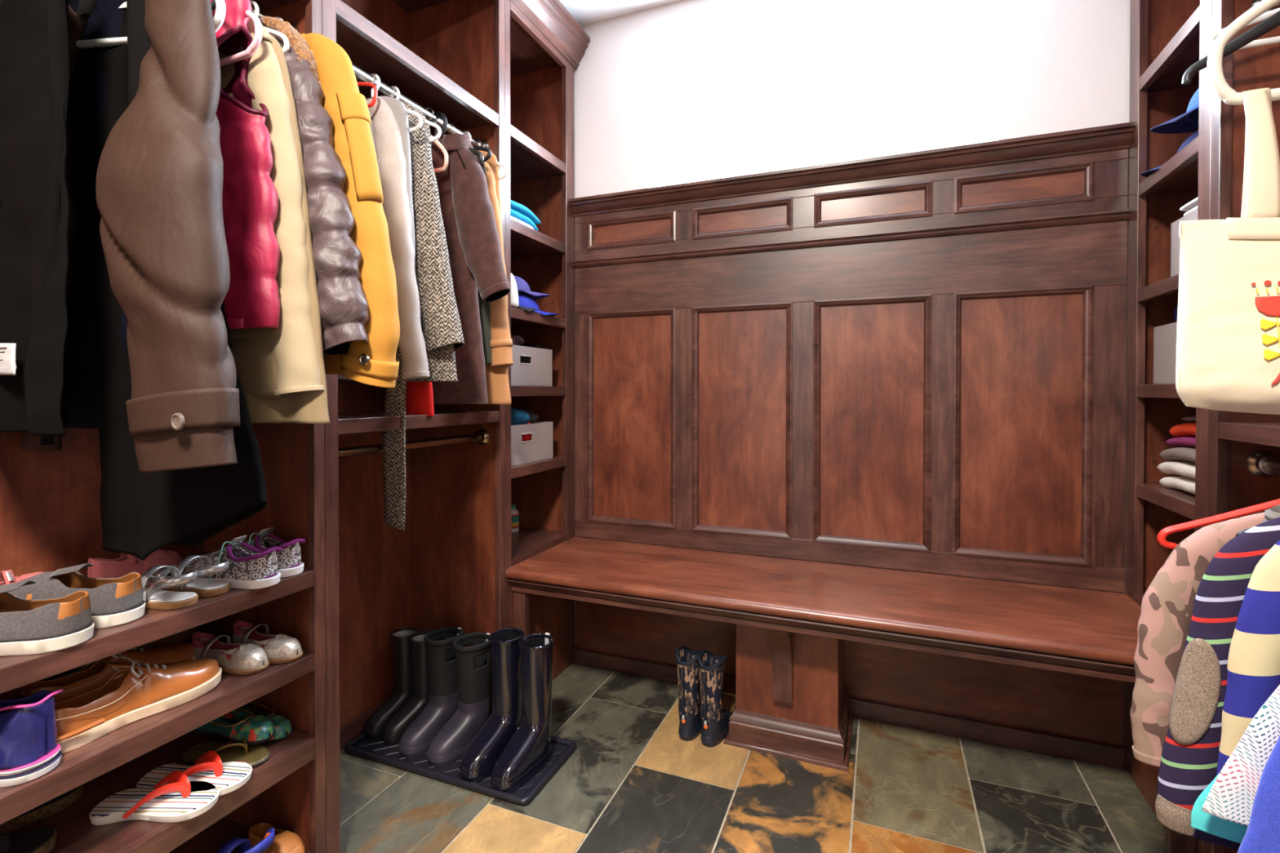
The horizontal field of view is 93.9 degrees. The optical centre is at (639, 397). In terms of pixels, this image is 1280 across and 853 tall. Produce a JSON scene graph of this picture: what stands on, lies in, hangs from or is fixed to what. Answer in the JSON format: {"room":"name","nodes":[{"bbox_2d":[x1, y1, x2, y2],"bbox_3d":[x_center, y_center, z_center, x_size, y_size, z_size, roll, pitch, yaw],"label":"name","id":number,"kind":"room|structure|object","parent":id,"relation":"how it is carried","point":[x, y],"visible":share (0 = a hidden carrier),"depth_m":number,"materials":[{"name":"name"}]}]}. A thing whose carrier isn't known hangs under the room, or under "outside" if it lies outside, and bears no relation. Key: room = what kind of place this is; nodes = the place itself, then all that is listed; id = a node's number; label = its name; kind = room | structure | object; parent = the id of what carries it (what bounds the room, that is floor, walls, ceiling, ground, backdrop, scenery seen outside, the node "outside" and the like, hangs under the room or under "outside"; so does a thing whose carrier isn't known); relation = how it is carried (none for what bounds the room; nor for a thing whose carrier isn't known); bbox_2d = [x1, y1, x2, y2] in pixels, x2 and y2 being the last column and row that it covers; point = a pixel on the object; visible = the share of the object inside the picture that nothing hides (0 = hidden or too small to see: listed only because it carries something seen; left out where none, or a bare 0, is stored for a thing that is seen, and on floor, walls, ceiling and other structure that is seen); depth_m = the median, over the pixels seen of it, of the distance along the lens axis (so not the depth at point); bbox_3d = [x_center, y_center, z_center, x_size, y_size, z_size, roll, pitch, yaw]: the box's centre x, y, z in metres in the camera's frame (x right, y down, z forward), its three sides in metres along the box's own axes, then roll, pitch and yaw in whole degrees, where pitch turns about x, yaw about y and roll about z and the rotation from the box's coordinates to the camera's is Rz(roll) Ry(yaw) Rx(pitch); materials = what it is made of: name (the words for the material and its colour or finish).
{"room":"mudroom","nodes":[
{"label":"mudroom","id":0,"kind":"room"},
{"bbox_2d":[559,0,681,26],"bbox_3d":[-0.115,-1.444,0.328,2.690,0.060,3.750,0,1,22],"label":"ceiling","id":1,"kind":"structure","parent":0,"point":[585,12],"depth_m":2.20,"materials":[{"name":"paint"}]},
{"bbox_2d":[339,662,1164,852],"bbox_3d":[-0.115,1.061,0.354,2.690,0.030,3.750,0,1,22],"label":"floor","id":2,"kind":"structure","parent":0,"point":[629,784],"depth_m":1.54,"materials":[{"name":"stone"}]},
{"bbox_2d":[0,0,326,852],"bbox_3d":[-1.166,-0.123,0.567,0.382,2.335,1.680,0,1,22],"label":"closet","id":3,"kind":"object","parent":2,"relation":"on","point":[51,518],"visible":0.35,"depth_m":1.17,"materials":[{"name":"brown wood"}]},
{"bbox_2d":[0,569,44,586],"bbox_3d":[-1.069,0.329,1.029,0.067,0.072,0.157,0,1,32],"label":"shoe","id":4,"kind":"object","parent":3,"relation":"on","point":[6,577],"visible":0.16,"depth_m":1.02,"materials":[{"name":"pink fabric"}]},
{"bbox_2d":[0,827,57,852],"bbox_3d":[-1.006,0.692,0.872,0.086,0.057,0.229,0,1,34],"label":"sandal","id":5,"kind":"object","parent":3,"relation":"on","point":[38,840],"visible":1,"depth_m":0.94,"materials":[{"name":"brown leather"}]},
{"bbox_2d":[0,688,62,787],"bbox_3d":[-0.962,0.486,0.858,0.221,0.113,0.086,0,1,-3],"label":"sneaker","id":6,"kind":"object","parent":3,"relation":"on","point":[29,749],"visible":1,"depth_m":0.85,"materials":[{"name":"blue fabric"}]},
{"bbox_2d":[0,783,84,834],"bbox_3d":[-1.076,0.691,0.995,0.086,0.057,0.229,0,1,28],"label":"sandal","id":7,"kind":"object","parent":3,"relation":"on","point":[46,810],"visible":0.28,"depth_m":1.02,"materials":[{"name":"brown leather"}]},
{"bbox_2d":[0,580,94,656],"bbox_3d":[-0.968,0.319,0.878,0.282,0.094,0.100,0,1,-5],"label":"sneaker","id":8,"kind":"object","parent":3,"relation":"on","point":[35,626],"visible":1,"depth_m":0.87,"materials":[{"name":"fabric"}]},
{"bbox_2d":[0,563,145,628],"bbox_3d":[-0.965,0.318,0.979,0.282,0.094,0.100,0,1,-5],"label":"sneaker","id":9,"kind":"object","parent":3,"relation":"on","point":[114,602],"visible":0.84,"depth_m":0.96,"materials":[{"name":"fabric"}]},
{"bbox_2d":[16,642,195,702],"bbox_3d":[-0.953,0.490,1.090,0.095,0.100,0.268,0,1,24],"label":"shoe","id":10,"kind":"object","parent":3,"relation":"on","point":[74,684],"visible":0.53,"depth_m":1.06,"materials":[{"name":"leather"}]},
{"bbox_2d":[67,626,198,675],"bbox_3d":[-1.035,0.509,1.233,0.066,0.059,0.228,0,1,24],"label":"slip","id":11,"kind":"object","parent":3,"relation":"on","point":[185,636],"visible":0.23,"depth_m":1.26,"materials":[{"name":"brown leather"}]},
{"bbox_2d":[87,549,182,577],"bbox_3d":[-0.997,0.327,1.187,0.067,0.072,0.157,0,1,32],"label":"shoe","id":12,"kind":"object","parent":3,"relation":"on","point":[126,564],"visible":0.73,"depth_m":1.16,"materials":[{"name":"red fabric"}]},
{"bbox_2d":[54,656,222,753],"bbox_3d":[-0.865,0.491,1.025,0.102,0.100,0.270,0,1,24],"label":"shoe","id":13,"kind":"object","parent":3,"relation":"on","point":[139,691],"visible":0.9,"depth_m":1.00,"materials":[{"name":"leather"}]},
{"bbox_2d":[75,0,226,48],"bbox_3d":[-0.889,-0.675,1.008,0.562,0.241,0.012,0,1,22],"label":"clothes hanger","id":14,"kind":"object","parent":3,"relation":"hanging from","point":[219,17],"visible":0.23,"depth_m":0.99,"materials":[{"name":"white plastic"}]},
{"bbox_2d":[0,0,240,473],"bbox_3d":[-0.839,-0.316,0.937,0.671,0.838,0.168,0,1,22],"label":"coat","id":15,"kind":"object","parent":14,"relation":"hanging from","point":[159,184],"visible":1,"depth_m":0.83,"materials":[{"name":"brown fabric"}]},
{"bbox_2d":[88,770,219,825],"bbox_3d":[-0.844,0.693,1.049,0.194,0.050,0.092,0,1,-6],"label":"flip flop","id":16,"kind":"object","parent":3,"relation":"on","point":[175,802],"visible":0.98,"depth_m":1.03,"materials":[{"name":"plastic"}]},
{"bbox_2d":[0,626,308,792],"bbox_3d":[-1.171,0.555,0.577,0.353,0.018,1.651,0,1,22],"label":"shelf","id":17,"kind":"object","parent":3,"relation":"attached to","point":[228,682],"depth_m":1.03,"materials":[{"name":"brown wood"}]},
{"bbox_2d":[0,551,308,665],"bbox_3d":[-1.171,0.379,0.575,0.353,0.018,1.651,0,1,22],"label":"shelf","id":18,"kind":"object","parent":3,"relation":"attached to","point":[149,615],"depth_m":1.01,"materials":[{"name":"brown wood"}]},
{"bbox_2d":[5,727,309,852],"bbox_3d":[-1.171,0.733,0.579,0.353,0.018,1.651,0,1,22],"label":"shelf","id":19,"kind":"object","parent":3,"relation":"attached to","point":[76,833],"depth_m":1.06,"materials":[{"name":"brown wood"}]},
{"bbox_2d":[140,564,198,609],"bbox_3d":[-0.870,0.331,1.064,0.179,0.066,0.074,0,1,12],"label":"sandal","id":20,"kind":"object","parent":3,"relation":"on","point":[155,598],"visible":0.63,"depth_m":1.04,"materials":[{"name":"silver metal"}]},
{"bbox_2d":[145,555,230,597],"bbox_3d":[-0.855,0.331,1.128,0.179,0.066,0.074,0,1,14],"label":"sandal","id":21,"kind":"object","parent":3,"relation":"on","point":[200,587],"visible":0.76,"depth_m":1.11,"materials":[{"name":"silver metal"}]},
{"bbox_2d":[136,751,252,796],"bbox_3d":[-0.827,0.693,1.109,0.194,0.050,0.092,0,1,0],"label":"flip flop","id":22,"kind":"object","parent":3,"relation":"on","point":[227,777],"visible":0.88,"depth_m":1.11,"materials":[{"name":"plastic"}]},
{"bbox_2d":[210,0,216,12],"bbox_3d":[-0.854,-0.708,1.028,0.395,0.175,0.010,0,1,22],"label":"clothes hanger","id":23,"kind":"object","parent":3,"relation":"hanging from","point":[213,2],"visible":0.09,"depth_m":0.96,"materials":[{"name":"black plastic"}]},
{"bbox_2d":[75,8,266,560],"bbox_3d":[-0.815,-0.219,1.013,0.490,0.968,0.100,0,1,26],"label":"coat","id":24,"kind":"object","parent":23,"relation":"hanging from","point":[143,513],"visible":0.28,"depth_m":1.01,"materials":[{"name":"black fabric"}]},
{"bbox_2d":[181,737,270,768],"bbox_3d":[-0.822,0.698,1.192,0.179,0.038,0.070,0,1,8],"label":"sandal","id":25,"kind":"object","parent":3,"relation":"on","point":[255,755],"visible":0.83,"depth_m":1.19,"materials":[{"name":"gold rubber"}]},
{"bbox_2d":[191,631,269,675],"bbox_3d":[-0.823,0.507,1.201,0.172,0.064,0.068,0,1,12],"label":"shoe","id":26,"kind":"object","parent":3,"relation":"on","point":[237,659],"visible":0.92,"depth_m":1.18,"materials":[{"name":"silver metal"}]},
{"bbox_2d":[181,535,282,589],"bbox_3d":[-0.817,0.319,1.177,0.229,0.089,0.103,0,1,22],"label":"sneaker","id":27,"kind":"object","parent":3,"relation":"on","point":[246,571],"visible":0.84,"depth_m":1.15,"materials":[{"name":"grey"}]},
{"bbox_2d":[193,707,275,745],"bbox_3d":[-0.842,0.673,1.245,0.196,0.044,0.070,0,1,16],"label":"shoe","id":28,"kind":"object","parent":3,"relation":"on","point":[255,729],"visible":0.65,"depth_m":1.22,"materials":[{"name":"teal fabric"}]},
{"bbox_2d":[168,817,310,852],"bbox_3d":[-1.171,0.991,0.581,0.353,0.018,1.651,0,1,22],"label":"shelf","id":29,"kind":"object","parent":3,"relation":"attached to","point":[211,838],"depth_m":1.33,"materials":[{"name":"brown wood"}]},
{"bbox_2d":[219,9,262,66],"bbox_3d":[-0.831,-0.688,1.084,0.416,0.215,0.011,0,1,22],"label":"clothes hanger","id":30,"kind":"object","parent":3,"relation":"hanging from","point":[251,49],"visible":0.34,"depth_m":1.01,"materials":[{"name":"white plastic"}]},
{"bbox_2d":[210,0,279,329],"bbox_3d":[-0.834,-0.418,1.083,0.509,0.612,0.104,0,1,22],"label":"puffer jacket","id":31,"kind":"object","parent":30,"relation":"hanging from","point":[250,197],"visible":0.22,"depth_m":0.99,"materials":[{"name":"red fabric"}]},
{"bbox_2d":[215,828,274,852],"bbox_3d":[-0.823,0.916,1.183,0.204,0.118,0.092,0,1,12],"label":"sandal","id":32,"kind":"object","parent":3,"relation":"on","point":[243,845],"visible":1,"depth_m":1.18},
{"bbox_2d":[217,527,305,577],"bbox_3d":[-0.808,0.318,1.251,0.229,0.089,0.103,0,1,26],"label":"sneaker","id":33,"kind":"object","parent":3,"relation":"on","point":[290,563],"visible":0.52,"depth_m":1.22,"materials":[{"name":"grey"}]},
{"bbox_2d":[230,701,293,742],"bbox_3d":[-0.831,0.694,1.288,0.196,0.044,0.070,0,1,22],"label":"shoe","id":34,"kind":"object","parent":3,"relation":"on","point":[283,727],"visible":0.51,"depth_m":1.27,"materials":[{"name":"teal fabric"}]},
{"bbox_2d":[231,620,302,663],"bbox_3d":[-0.783,0.506,1.250,0.172,0.064,0.068,0,1,17],"label":"shoe","id":35,"kind":"object","parent":3,"relation":"on","point":[278,649],"visible":0.81,"depth_m":1.23,"materials":[{"name":"silver metal"}]},
{"bbox_2d":[251,0,297,12],"bbox_3d":[-1.171,-0.847,0.562,0.353,0.018,1.651,0,1,22],"label":"shelf","id":36,"kind":"object","parent":3,"relation":"attached to","point":[264,6],"depth_m":1.29,"materials":[{"name":"brown wood"}]},
{"bbox_2d":[263,26,289,53],"bbox_3d":[-0.803,-0.710,1.154,0.353,0.174,0.009,0,1,22],"label":"clothes hanger","id":37,"kind":"object","parent":3,"relation":"hanging from","point":[286,47],"visible":0.16,"depth_m":1.09,"materials":[{"name":"white plastic"}]},
{"bbox_2d":[217,18,330,423],"bbox_3d":[-0.789,-0.327,1.122,0.555,0.740,0.089,0,1,23],"label":"jacket","id":38,"kind":"object","parent":37,"relation":"hanging from","point":[281,371],"visible":0.35,"depth_m":1.02,"materials":[{"name":"fabric"}]},
{"bbox_2d":[248,822,306,852],"bbox_3d":[-0.762,0.944,1.259,0.147,0.061,0.067,0,1,22],"label":"shoe","id":39,"kind":"object","parent":3,"relation":"on","point":[285,842],"visible":0.77,"depth_m":1.25,"materials":[{"name":"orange leather"}]},
{"bbox_2d":[249,0,313,53],"bbox_3d":[-0.783,-0.710,1.203,0.353,0.174,0.009,0,1,22],"label":"clothes hanger","id":40,"kind":"object","parent":3,"relation":"hanging from","point":[256,7],"visible":0.18,"depth_m":1.19,"materials":[{"name":"white plastic"}]},
{"bbox_2d":[271,34,369,355],"bbox_3d":[-0.756,-0.398,1.167,0.595,0.640,0.117,0,1,22],"label":"jacket","id":41,"kind":"object","parent":40,"relation":"hanging from","point":[344,308],"visible":0.23,"depth_m":1.05,"materials":[{"name":"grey fabric"}]},
{"bbox_2d":[510,0,590,69],"bbox_3d":[-0.748,-1.312,1.000,0.060,0.110,2.818,0,1,22],"label":"crown molding","id":42,"kind":"structure","parent":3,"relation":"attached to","point":[551,18],"depth_m":2.12,"materials":[{"name":"brown wood"}]},
{"bbox_2d":[321,0,506,852],"bbox_3d":[-0.726,-0.135,1.654,0.382,2.335,0.664,0,1,22],"label":"closet","id":43,"kind":"object","parent":2,"relation":"on","point":[446,567],"visible":0.36,"depth_m":1.88,"materials":[{"name":"brown wood"}]},
{"bbox_2d":[371,73,422,133],"bbox_3d":[-0.666,-0.725,1.492,0.313,0.164,0.009,0,1,22],"label":"clothes hanger","id":44,"kind":"object","parent":43,"relation":"hanging from","point":[420,124],"visible":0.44,"depth_m":1.44,"materials":[{"name":"white plastic"}]},
{"bbox_2d":[337,96,429,379],"bbox_3d":[-0.686,-0.388,1.487,0.413,0.688,0.077,0,1,24],"label":"coat","id":45,"kind":"object","parent":44,"relation":"hanging from","point":[389,124],"visible":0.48,"depth_m":1.41,"materials":[{"name":"fabric"}]},
{"bbox_2d":[336,18,489,135],"bbox_3d":[-0.731,-0.868,1.649,0.353,0.018,0.634,0,1,22],"label":"shelf","id":46,"kind":"object","parent":43,"relation":"attached to","point":[362,53],"depth_m":1.63,"materials":[{"name":"brown wood"}]},
{"bbox_2d":[337,409,493,418],"bbox_3d":[-0.731,0.053,1.658,0.353,0.018,0.634,0,1,22],"label":"shelf","id":47,"kind":"object","parent":43,"relation":"attached to","point":[342,414],"depth_m":1.72,"materials":[{"name":"brown wood"}]},
{"bbox_2d":[391,85,441,142],"bbox_3d":[-0.642,-0.726,1.552,0.313,0.164,0.009,0,1,22],"label":"clothes hanger","id":48,"kind":"object","parent":43,"relation":"hanging from","point":[435,138],"visible":0.29,"depth_m":1.50,"materials":[{"name":"white plastic"}]},
{"bbox_2d":[337,101,464,529],"bbox_3d":[-0.632,-0.211,1.548,0.430,1.076,0.103,0,1,22],"label":"coat","id":49,"kind":"object","parent":48,"relation":"hanging from","point":[440,321],"visible":0.27,"depth_m":1.48,"materials":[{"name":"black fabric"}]},
{"bbox_2d":[405,381,434,416],"bbox_3d":[-0.668,-0.334,1.616,0.265,0.765,0.037,0,1,22],"label":"shirt","id":50,"kind":"object","parent":48,"relation":"hanging from","point":[419,394],"visible":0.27,"depth_m":1.57,"materials":[{"name":"red fabric"}]},
{"bbox_2d":[429,111,484,164],"bbox_3d":[-0.579,-0.727,1.707,0.318,0.178,0.015,0,1,22],"label":"clothes hanger","id":51,"kind":"object","parent":43,"relation":"hanging from","point":[481,158],"visible":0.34,"depth_m":1.69,"materials":[{"name":"black plastic"}]},
{"bbox_2d":[431,133,511,404],"bbox_3d":[-0.550,-0.363,1.705,0.439,0.767,0.128,0,1,22],"label":"jacket","id":52,"kind":"object","parent":51,"relation":"hanging from","point":[472,237],"visible":0.53,"depth_m":1.65,"materials":[{"name":"brown fabric"}]},
{"bbox_2d":[449,123,491,162],"bbox_3d":[-0.559,-0.740,1.756,0.295,0.132,0.012,0,1,22],"label":"clothes hanger","id":53,"kind":"object","parent":43,"relation":"hanging from","point":[488,150],"visible":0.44,"depth_m":1.71,"materials":[{"name":"black plastic"}]},
{"bbox_2d":[475,155,492,364],"bbox_3d":[-0.565,-0.408,1.781,0.293,0.620,0.031,0,1,25],"label":"shirt","id":54,"kind":"object","parent":53,"relation":"hanging from","point":[484,308],"visible":0.06,"depth_m":1.73,"materials":[{"name":"green fabric"}]},
{"bbox_2d":[462,131,508,179],"bbox_3d":[-0.533,-0.729,1.821,0.313,0.164,0.009,0,1,22],"label":"clothes hanger","id":55,"kind":"object","parent":43,"relation":"hanging from","point":[504,166],"visible":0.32,"depth_m":1.77,"materials":[{"name":"white plastic"}]},
{"bbox_2d":[478,150,513,404],"bbox_3d":[-0.536,-0.360,1.814,0.364,0.758,0.084,0,1,22],"label":"coat","id":56,"kind":"object","parent":55,"relation":"hanging from","point":[498,388],"visible":0.24,"depth_m":1.74,"materials":[{"name":"fabric"}]},
{"bbox_2d":[343,733,576,806],"bbox_3d":[-0.524,1.022,1.750,0.630,0.018,0.282,0,1,22],"label":"tray","id":57,"kind":"object","parent":2,"relation":"on","point":[375,749],"visible":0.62,"depth_m":1.66,"materials":[{"name":"plastic"}]},
{"bbox_2d":[363,626,419,739],"bbox_3d":[-0.772,0.883,1.863,0.081,0.280,0.173,0,1,38],"label":"rubber boot","id":58,"kind":"object","parent":57,"relation":"on","point":[402,693],"visible":0.78,"depth_m":1.86,"materials":[{"name":"rubber"}]},
{"bbox_2d":[382,631,431,745],"bbox_3d":[-0.701,0.883,1.832,0.081,0.280,0.173,1,1,40],"label":"rubber boot","id":59,"kind":"object","parent":57,"relation":"on","point":[393,733],"visible":0.58,"depth_m":1.83,"materials":[{"name":"rubber"}]},
{"bbox_2d":[398,626,463,758],"bbox_3d":[-0.620,0.870,1.783,0.102,0.308,0.200,0,1,38],"label":"rubber boot","id":60,"kind":"object","parent":57,"relation":"on","point":[416,740],"visible":0.8,"depth_m":1.77,"materials":[{"name":"rubber"}]},
{"bbox_2d":[426,632,490,767],"bbox_3d":[-0.522,0.871,1.742,0.104,0.308,0.200,1,1,40],"label":"rubber boot","id":61,"kind":"object","parent":57,"relation":"on","point":[450,744],"visible":0.92,"depth_m":1.73,"materials":[{"name":"rubber"}]},
{"bbox_2d":[458,627,524,782],"bbox_3d":[-0.413,0.855,1.683,0.094,0.340,0.214,0,1,30],"label":"rubber boot","id":62,"kind":"object","parent":57,"relation":"on","point":[478,762],"visible":0.88,"depth_m":1.69,"materials":[{"name":"rubber"}]},
{"bbox_2d":[490,632,554,793],"bbox_3d":[-0.318,0.854,1.641,0.094,0.343,0.216,0,1,28],"label":"rubber boot","id":63,"kind":"object","parent":57,"relation":"on","point":[529,749],"visible":1,"depth_m":1.65,"materials":[{"name":"rubber"}]},
{"bbox_2d":[504,0,574,680],"bbox_3d":[-0.480,-0.140,2.167,0.453,2.335,0.470,0,1,22],"label":"shelving unit","id":64,"kind":"object","parent":2,"relation":"on","point":[539,80],"depth_m":2.28,"materials":[{"name":"brown wood"}]},
{"bbox_2d":[510,215,534,229],"bbox_3d":[-0.523,-0.589,2.066,0.268,0.033,0.180,0,1,22],"label":"towel","id":65,"kind":"object","parent":64,"relation":"on","point":[511,217],"visible":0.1,"depth_m":2.02,"materials":[{"name":"white fabric"}]},
{"bbox_2d":[510,199,540,231],"bbox_3d":[-0.521,-0.622,2.081,0.284,0.068,0.210,0,1,22],"label":"towel","id":66,"kind":"object","parent":65,"relation":"on","point":[517,211],"visible":0.23,"depth_m":2.04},
{"bbox_2d":[511,344,552,386],"bbox_3d":[-0.524,-0.108,2.137,0.325,0.135,0.280,0,1,22],"label":"storage bin","id":67,"kind":"object","parent":64,"relation":"on","point":[531,366],"visible":0.3,"depth_m":2.08,"materials":[{"name":"beige fabric"}]},
{"bbox_2d":[511,421,553,466],"bbox_3d":[-0.523,0.158,2.143,0.325,0.135,0.282,0,1,22],"label":"storage bin","id":68,"kind":"object","parent":64,"relation":"on","point":[540,447],"visible":0.39,"depth_m":2.08,"materials":[{"name":"beige fabric"}]},
{"bbox_2d":[511,407,530,425],"bbox_3d":[-0.458,0.073,2.101,0.150,0.083,0.123,0,1,22],"label":"hat","id":69,"kind":"object","parent":68,"relation":"in","point":[518,416],"visible":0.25,"depth_m":2.05,"materials":[{"name":"teal fabric"}]},
{"bbox_2d":[675,645,703,741],"bbox_3d":[0.171,0.901,1.867,0.085,0.259,0.176,0,1,31],"label":"rubber boot","id":70,"kind":"object","parent":2,"relation":"on","point":[687,665],"visible":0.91,"depth_m":1.80,"materials":[{"name":"multicoloured rubber"}]},
{"bbox_2d":[697,649,731,747],"bbox_3d":[0.239,0.901,1.834,0.085,0.259,0.176,0,1,35],"label":"rubber boot","id":71,"kind":"object","parent":2,"relation":"on","point":[715,720],"visible":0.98,"depth_m":1.77,"materials":[{"name":"multicoloured rubber"}]},
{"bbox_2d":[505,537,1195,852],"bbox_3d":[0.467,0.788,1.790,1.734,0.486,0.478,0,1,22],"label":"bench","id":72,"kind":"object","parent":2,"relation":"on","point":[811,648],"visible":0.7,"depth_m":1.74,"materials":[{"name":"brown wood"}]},
{"bbox_2d":[1124,0,1212,852],"bbox_3d":[1.420,-0.197,1.401,0.440,2.465,0.463,0,1,22],"label":"shelving unit","id":73,"kind":"object","parent":2,"relation":"on","point":[1167,37],"depth_m":1.61,"materials":[{"name":"brown wood"}]},
{"bbox_2d":[1153,321,1177,384],"bbox_3d":[1.431,-0.108,1.377,0.301,0.150,0.308,0,1,22],"label":"storage bin","id":74,"kind":"object","parent":73,"relation":"on","point":[1164,335],"visible":0.28,"depth_m":1.51,"materials":[{"name":"beige fabric"}]},
{"bbox_2d":[1156,461,1195,494],"bbox_3d":[1.427,0.198,1.379,0.279,0.083,0.293,0,1,22],"label":"sweater","id":75,"kind":"object","parent":73,"relation":"on","point":[1186,482],"visible":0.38,"depth_m":1.46,"materials":[{"name":"fabric"}]},
{"bbox_2d":[1159,447,1195,462],"bbox_3d":[1.417,0.144,1.379,0.259,0.047,0.287,0,1,22],"label":"sweater","id":76,"kind":"object","parent":75,"relation":"on","point":[1177,454],"visible":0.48,"depth_m":1.46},
{"bbox_2d":[1164,436,1195,447],"bbox_3d":[1.421,0.112,1.374,0.246,0.036,0.280,0,1,22],"label":"sweater","id":77,"kind":"object","parent":76,"relation":"on","point":[1184,442],"visible":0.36,"depth_m":1.47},
{"bbox_2d":[1168,422,1195,437],"bbox_3d":[1.417,0.081,1.366,0.246,0.049,0.263,0,1,22],"label":"sweater","id":78,"kind":"object","parent":77,"relation":"on","point":[1186,429],"visible":0.32,"depth_m":1.47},
{"bbox_2d":[1170,208,1197,276],"bbox_3d":[1.416,-0.359,1.333,0.298,0.145,0.220,0,1,22],"label":"storage bin","id":79,"kind":"object","parent":73,"relation":"on","point":[1193,215],"visible":0.12,"depth_m":1.46,"materials":[{"name":"plastic"}]},
{"bbox_2d":[1204,0,1279,852],"bbox_3d":[1.070,-0.187,0.456,0.380,2.465,1.552,0,1,22],"label":"closet","id":80,"kind":"object","parent":2,"relation":"on","point":[1244,448],"visible":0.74,"depth_m":1.21,"materials":[{"name":"brown wood"}]},
{"bbox_2d":[1192,828,1240,851],"bbox_3d":[1.004,0.413,0.759,0.468,0.422,0.041,0,1,22],"label":"skirt","id":81,"kind":"object","parent":80,"relation":"hanging from","point":[1198,834],"visible":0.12,"depth_m":0.83,"materials":[{"name":"blue fabric"}]},
{"bbox_2d":[1156,498,1279,549],"bbox_3d":[1.174,0.198,1.007,0.483,0.159,0.020,0,1,22],"label":"clothes hanger","id":82,"kind":"object","parent":80,"relation":"hanging from","point":[1162,535],"visible":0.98,"depth_m":1.06,"materials":[{"name":"red plastic"}]},
{"bbox_2d":[1130,497,1279,767],"bbox_3d":[1.146,0.415,1.020,0.509,0.494,0.093,0,1,22],"label":"jacket","id":83,"kind":"object","parent":82,"relation":"hanging from","point":[1164,621],"visible":0.52,"depth_m":1.06,"materials":[{"name":"fabric"}]},
{"bbox_2d":[1190,773,1247,844],"bbox_3d":[0.986,0.395,0.735,0.479,0.405,0.038,0,1,22],"label":"shirt","id":84,"kind":"object","parent":80,"relation":"hanging from","point":[1201,820],"visible":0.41,"depth_m":0.82,"materials":[{"name":"teal fabric"}]},
{"bbox_2d":[1175,87,1279,414],"bbox_3d":[1.089,-0.238,0.916,0.417,0.534,0.138,0,1,20],"label":"tote bag","id":85,"kind":"object","parent":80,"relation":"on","point":[1228,358],"visible":1,"depth_m":0.94,"materials":[{"name":"fabric"}]},
{"bbox_2d":[1182,10,1279,84],"bbox_3d":[1.192,-0.692,1.042,0.388,0.214,0.015,0,1,22],"label":"clothes hanger","id":86,"kind":"object","parent":80,"relation":"hanging from","point":[1273,21],"visible":0.85,"depth_m":1.08,"materials":[{"name":"black plastic"}]},
{"bbox_2d":[1201,684,1279,826],"bbox_3d":[0.973,0.368,0.705,0.480,0.370,0.051,0,1,22],"label":"dress","id":87,"kind":"object","parent":80,"relation":"hanging from","point":[1231,797],"visible":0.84,"depth_m":0.77,"materials":[{"name":"fabric"}]},
{"bbox_2d":[1235,528,1249,537],"bbox_3d":[1.132,0.175,0.905,0.355,0.111,0.009,0,1,22],"label":"clothes hanger","id":88,"kind":"object","parent":80,"relation":"hanging from","point":[1245,530],"visible":0.19,"depth_m":0.97,"materials":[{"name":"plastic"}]},
{"bbox_2d":[1155,504,1279,836],"bbox_3d":[1.098,0.434,0.910,0.515,0.532,0.109,0,1,22],"label":"striped sweater","id":89,"kind":"object","parent":88,"relation":"hanging from","point":[1188,763],"visible":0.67,"depth_m":0.94,"materials":[{"name":"fabric"}]},
{"bbox_2d":[1206,7,1279,49],"bbox_3d":[1.222,-0.734,1.116,0.255,0.132,0.012,0,1,22],"label":"clothes hanger","id":90,"kind":"object","parent":80,"relation":"hanging from","point":[1211,39],"visible":0.41,"depth_m":1.13,"materials":[{"name":"white plastic"}]},
{"bbox_2d":[1207,0,1279,105],"bbox_3d":[1.150,-0.643,0.941,0.399,0.308,0.019,0,1,22],"label":"clothes hanger","id":91,"kind":"object","parent":80,"relation":"hanging from","point":[1219,85],"visible":0.98,"depth_m":1.00,"materials":[{"name":"beige plastic"}]},
{"bbox_2d":[1216,540,1279,776],"bbox_3d":[1.075,0.399,0.811,0.482,0.485,0.133,0,1,22],"label":"striped sweater","id":92,"kind":"object","parent":80,"relation":"hanging from","point":[1253,666],"visible":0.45,"depth_m":0.84,"materials":[{"name":"fabric"}]},
{"bbox_2d":[1232,422,1279,426],"bbox_3d":[1.075,0.066,0.456,0.350,0.018,1.522,0,1,22],"label":"shelf","id":93,"kind":"object","parent":80,"relation":"attached to","point":[1264,424],"depth_m":1.17,"materials":[{"name":"brown wood"}]},
{"bbox_2d":[1237,735,1279,852],"bbox_3d":[0.924,0.513,0.650,0.535,0.660,0.072,0,1,22],"label":"sweatshirt","id":94,"kind":"object","parent":80,"relation":"hanging from","point":[1262,835],"visible":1,"depth_m":0.71,"materials":[{"name":"fabric"}]},
{"bbox_2d":[573,0,1130,747],"bbox_3d":[0.574,-0.201,2.042,2.530,2.460,0.080,0,1,22],"label":"wall","id":95,"kind":"structure","parent":0,"point":[1061,65],"depth_m":2.01,"materials":[{"name":"white paint"}]},
{"bbox_2d":[568,121,1135,592],"bbox_3d":[0.545,-0.104,1.976,1.734,1.292,0.062,0,1,22],"label":"panelling","id":96,"kind":"object","parent":95,"relation":"attached to","point":[916,361],"visible":1,"depth_m":1.91,"materials":[{"name":"brown wood"}]},
{"bbox_3d":[-0.762,-0.711,1.255,0.353,0.174,0.009,0,1,22],"label":"clothes hanger","id":97,"kind":"object","parent":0,"visible":0},
{"bbox_2d":[259,15,399,387],"bbox_3d":[-0.736,-0.379,1.208,0.611,0.720,0.116,0,1,25],"label":"parka","id":98,"kind":"object","parent":97,"relation":"hanging from","point":[375,363],"visible":0.36,"depth_m":1.10,"materials":[{"name":"yellow fabric"}]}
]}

